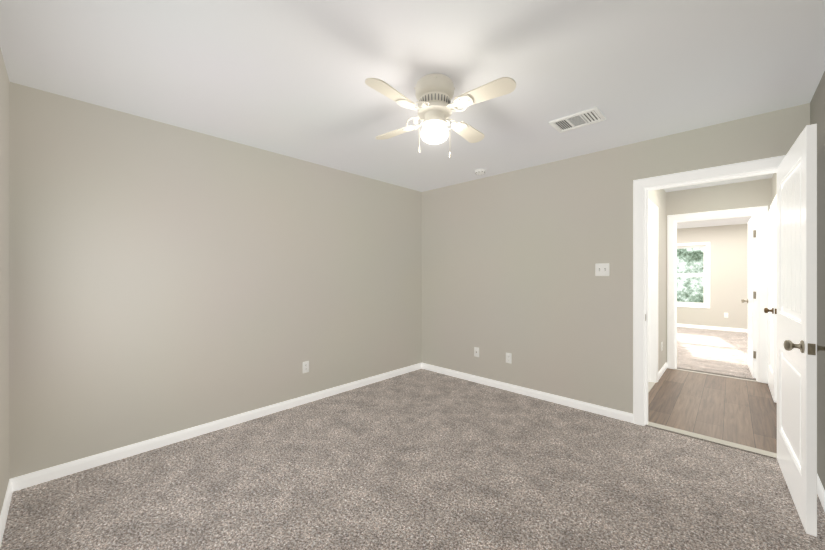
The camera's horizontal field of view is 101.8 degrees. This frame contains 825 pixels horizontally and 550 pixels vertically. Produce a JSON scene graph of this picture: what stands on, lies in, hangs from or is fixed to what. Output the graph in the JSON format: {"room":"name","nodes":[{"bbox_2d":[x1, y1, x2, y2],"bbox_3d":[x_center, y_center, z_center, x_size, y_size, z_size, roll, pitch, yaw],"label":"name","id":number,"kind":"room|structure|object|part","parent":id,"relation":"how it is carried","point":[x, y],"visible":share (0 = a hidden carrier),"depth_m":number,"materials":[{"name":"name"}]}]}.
{"room":"empty bedroom","nodes":[
{"label":"empty bedroom","id":0,"kind":"room"},
{"bbox_2d":[0,48,9,514],"bbox_3d":[-1.175,0.095,0.746,3.490,2.490,0.120,0,0,44],"label":"wall","id":1,"kind":"structure","parent":0,"point":[4,280],"depth_m":1.81,"materials":[{"name":"beige paint"}]},
{"bbox_2d":[0,477,15,546],"bbox_3d":[-1.132,1.252,0.798,3.420,0.077,0.013,0,0,44],"label":"baseboard","id":2,"kind":"structure","parent":1,"relation":"attached to","point":[11,487],"depth_m":1.80,"materials":[{"name":"white wood"}]},
{"bbox_2d":[10,82,421,478],"bbox_3d":[-1.178,0.095,3.359,0.120,2.490,3.900,0,0,44],"label":"wall","id":3,"kind":"structure","parent":0,"point":[165,279],"depth_m":2.59,"materials":[{"name":"beige paint"}]},
{"bbox_2d":[16,363,419,490],"bbox_3d":[-1.131,1.252,3.314,0.013,0.077,3.660,0,0,44],"label":"baseboard","id":4,"kind":"structure","parent":3,"relation":"attached to","point":[44,475],"depth_m":2.60,"materials":[{"name":"white wood"}]},
{"bbox_2d":[303,361,308,372],"bbox_3d":[-1.074,0.928,3.376,0.008,0.115,0.070,0,0,44],"label":"outlet","id":5,"kind":"object","parent":3,"relation":"attached to","point":[305,366],"visible":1,"depth_m":3.38,"materials":[{"name":"white plastic"}]},
{"bbox_2d":[0,369,824,549],"bbox_3d":[0.500,1.320,1.699,4.840,0.060,3.810,0,0,44],"label":"floor","id":6,"kind":"structure","parent":0,"point":[421,459],"depth_m":2.03,"materials":[{"name":"grey carpet"}]},
{"bbox_2d":[0,0,824,228],"bbox_3d":[3.003,-1.210,4.328,4.840,0.120,11.070,0,0,44],"label":"ceiling","id":7,"kind":"structure","parent":0,"point":[286,77],"depth_m":1.86,"materials":[{"name":"white paint"}]},
{"bbox_2d":[365,73,515,157],"bbox_3d":[0.132,-0.924,1.994,0.754,0.452,0.754,0,0,-2],"label":"fan","id":8,"kind":"object","parent":7,"relation":"hanging from","point":[434,93],"visible":1,"depth_m":1.91,"materials":[{"name":"white"}]},
{"bbox_3d":[0.132,-0.839,1.994,0.166,0.098,0.166,0,0,44],"label":"globe","id":9,"kind":"part","parent":8,"relation":"part of","materials":[{"name":"white glass"}]},
{"bbox_2d":[475,169,485,174],"bbox_3d":[0.745,-1.131,3.682,0.116,0.037,0.116,0,0,44],"label":"smoke detector","id":10,"kind":"object","parent":7,"relation":"attached to","point":[480,171],"visible":1,"depth_m":3.64,"materials":[{"name":"white plastic"}]},
{"bbox_2d":[549,107,605,132],"bbox_3d":[1.220,-1.143,2.484,0.330,0.014,0.235,0,0,44],"label":"ceiling vent","id":11,"kind":"object","parent":7,"relation":"in","point":[580,119],"visible":1,"depth_m":2.47,"materials":[{"name":"grey metal"}]},
{"bbox_2d":[422,103,809,459],"bbox_3d":[1.432,0.095,3.483,3.490,2.490,0.120,0,0,44],"label":"wall","id":12,"kind":"structure","parent":0,"point":[511,259],"depth_m":3.38,"materials":[{"name":"beige paint"}]},
{"bbox_2d":[474,347,478,356],"bbox_3d":[0.767,0.926,4.022,0.070,0.115,0.016,0,0,44],"label":"outlet","id":13,"kind":"object","parent":12,"relation":"attached to","point":[476,351],"visible":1,"depth_m":4.02,"materials":[{"name":"white plastic"}]},
{"bbox_2d":[506,353,511,363],"bbox_3d":[1.072,0.927,3.737,0.070,0.115,0.008,0,0,44],"label":"outlet","id":14,"kind":"object","parent":12,"relation":"attached to","point":[508,357],"visible":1,"depth_m":3.73,"materials":[{"name":"white plastic"}]},
{"bbox_2d":[420,363,632,422],"bbox_3d":[1.035,1.252,3.769,2.460,0.077,0.013,0,0,44],"label":"baseboard","id":15,"kind":"structure","parent":12,"relation":"attached to","point":[617,414],"depth_m":3.49,"materials":[{"name":"white wood"}]},
{"bbox_2d":[595,263,608,275],"bbox_3d":[1.747,-0.049,3.088,0.117,0.117,0.018,0,0,44],"label":"light switch","id":16,"kind":"object","parent":12,"relation":"attached to","point":[601,269],"visible":1,"depth_m":3.09,"materials":[{"name":"white plastic"}]},
{"bbox_2d":[633,155,785,425],"bbox_3d":[2.323,0.233,2.635,0.970,2.115,0.154,0,0,44],"label":"door frame","id":17,"kind":"structure","parent":12,"relation":"attached to","point":[642,187],"depth_m":2.87,"materials":[{"name":"white wood"}]},
{"bbox_2d":[777,124,824,536],"bbox_3d":[2.258,0.270,1.986,0.170,2.020,0.916,0,0,41],"label":"door","id":18,"kind":"structure","parent":12,"relation":"in","point":[798,348],"depth_m":1.79,"materials":[{"name":"white wood"}]},
{"bbox_2d":[648,189,665,392],"bbox_3d":[2.713,0.095,3.893,0.120,2.490,2.240,0,0,44],"label":"wall","id":19,"kind":"structure","parent":0,"point":[657,198],"depth_m":4.36,"materials":[{"name":"beige paint"}]},
{"bbox_2d":[648,199,657,382],"bbox_3d":[2.610,0.233,3.784,0.154,2.115,0.930,0,0,44],"label":"door frame","id":20,"kind":"structure","parent":19,"relation":"attached to","point":[652,292],"depth_m":4.03,"materials":[{"name":"white wood"}]},
{"bbox_2d":[658,363,666,379],"bbox_3d":[3.256,1.252,4.366,0.013,0.077,0.805,0,0,44],"label":"baseboard","id":21,"kind":"structure","parent":19,"relation":"attached to","point":[662,370],"depth_m":4.27,"materials":[{"name":"white wood"}]},
{"bbox_2d":[648,368,776,452],"bbox_3d":[2.634,1.322,3.941,4.840,0.056,2.380,0,0,44],"label":"floor","id":22,"kind":"structure","parent":0,"point":[739,411],"depth_m":3.27,"materials":[{"name":"brown wood"}]},
{"bbox_2d":[677,224,747,328],"bbox_3d":[7.068,0.095,8.017,3.800,2.490,0.120,0,0,44],"label":"wall","id":23,"kind":"structure","parent":0,"point":[728,268],"depth_m":7.78,"materials":[{"name":"beige paint"}]},
{"bbox_2d":[677,242,709,307],"bbox_3d":[6.714,0.005,8.333,1.038,1.578,0.121,0,0,44],"label":"room window","id":24,"kind":"structure","parent":23,"relation":"in","point":[705,274],"depth_m":8.08,"materials":[{"name":"white plastic"}]},
{"bbox_2d":[677,324,747,332],"bbox_3d":[7.026,1.252,7.965,3.750,0.077,0.013,0,0,44],"label":"baseboard","id":25,"kind":"structure","parent":23,"relation":"attached to","point":[714,328],"depth_m":7.88,"materials":[{"name":"white wood"}]},
{"bbox_2d":[677,327,755,379],"bbox_3d":[5.427,1.320,6.293,4.040,0.060,4.880,0,0,44],"label":"floor","id":26,"kind":"structure","parent":0,"point":[719,352],"depth_m":5.65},
{"bbox_2d":[666,178,771,383],"bbox_3d":[3.751,0.095,4.534,4.040,2.490,0.120,0,0,44],"label":"wall","id":27,"kind":"structure","parent":0,"point":[753,193],"depth_m":4.30,"materials":[{"name":"beige paint"}]},
{"bbox_2d":[667,206,767,382],"bbox_3d":[3.929,0.233,4.365,0.960,2.115,0.154,0,0,44],"label":"door frame","id":28,"kind":"structure","parent":27,"relation":"attached to","point":[760,213],"depth_m":4.09,"materials":[{"name":"white wood"}]},
{"bbox_2d":[741,216,755,377],"bbox_3d":[4.503,0.270,4.443,0.170,2.020,0.796,0,0,42],"label":"room door","id":29,"kind":"structure","parent":27,"relation":"in","point":[751,300],"depth_m":4.21,"materials":[{"name":"white wood"}]},
{"bbox_2d":[772,71,824,489],"bbox_3d":[2.196,0.095,1.693,0.155,2.490,6.140,0,0,44],"label":"wall","id":30,"kind":"structure","parent":0,"point":[817,109],"depth_m":1.98,"materials":[{"name":"beige paint"}]},
{"bbox_2d":[764,201,776,402],"bbox_3d":[3.906,0.270,3.628,0.170,2.020,0.766,0,0,44],"label":"door","id":31,"kind":"structure","parent":30,"relation":"in","point":[771,310],"depth_m":3.49,"materials":[{"name":"white wood"}]},
{"bbox_2d":[817,474,824,511],"bbox_3d":[1.388,1.252,0.915,0.013,0.077,3.660,0,0,44],"label":"baseboard","id":32,"kind":"structure","parent":30,"relation":"attached to","point":[820,490],"depth_m":1.91,"materials":[{"name":"white wood"}]},
{"label":"outside","id":33,"kind":"structure","parent":0,"visible":0},
{"bbox_2d":[677,248,702,302],"bbox_3d":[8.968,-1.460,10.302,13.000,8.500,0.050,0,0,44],"label":"trees","id":34,"kind":"object","parent":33,"point":[690,280],"depth_m":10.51,"materials":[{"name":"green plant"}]}
]}

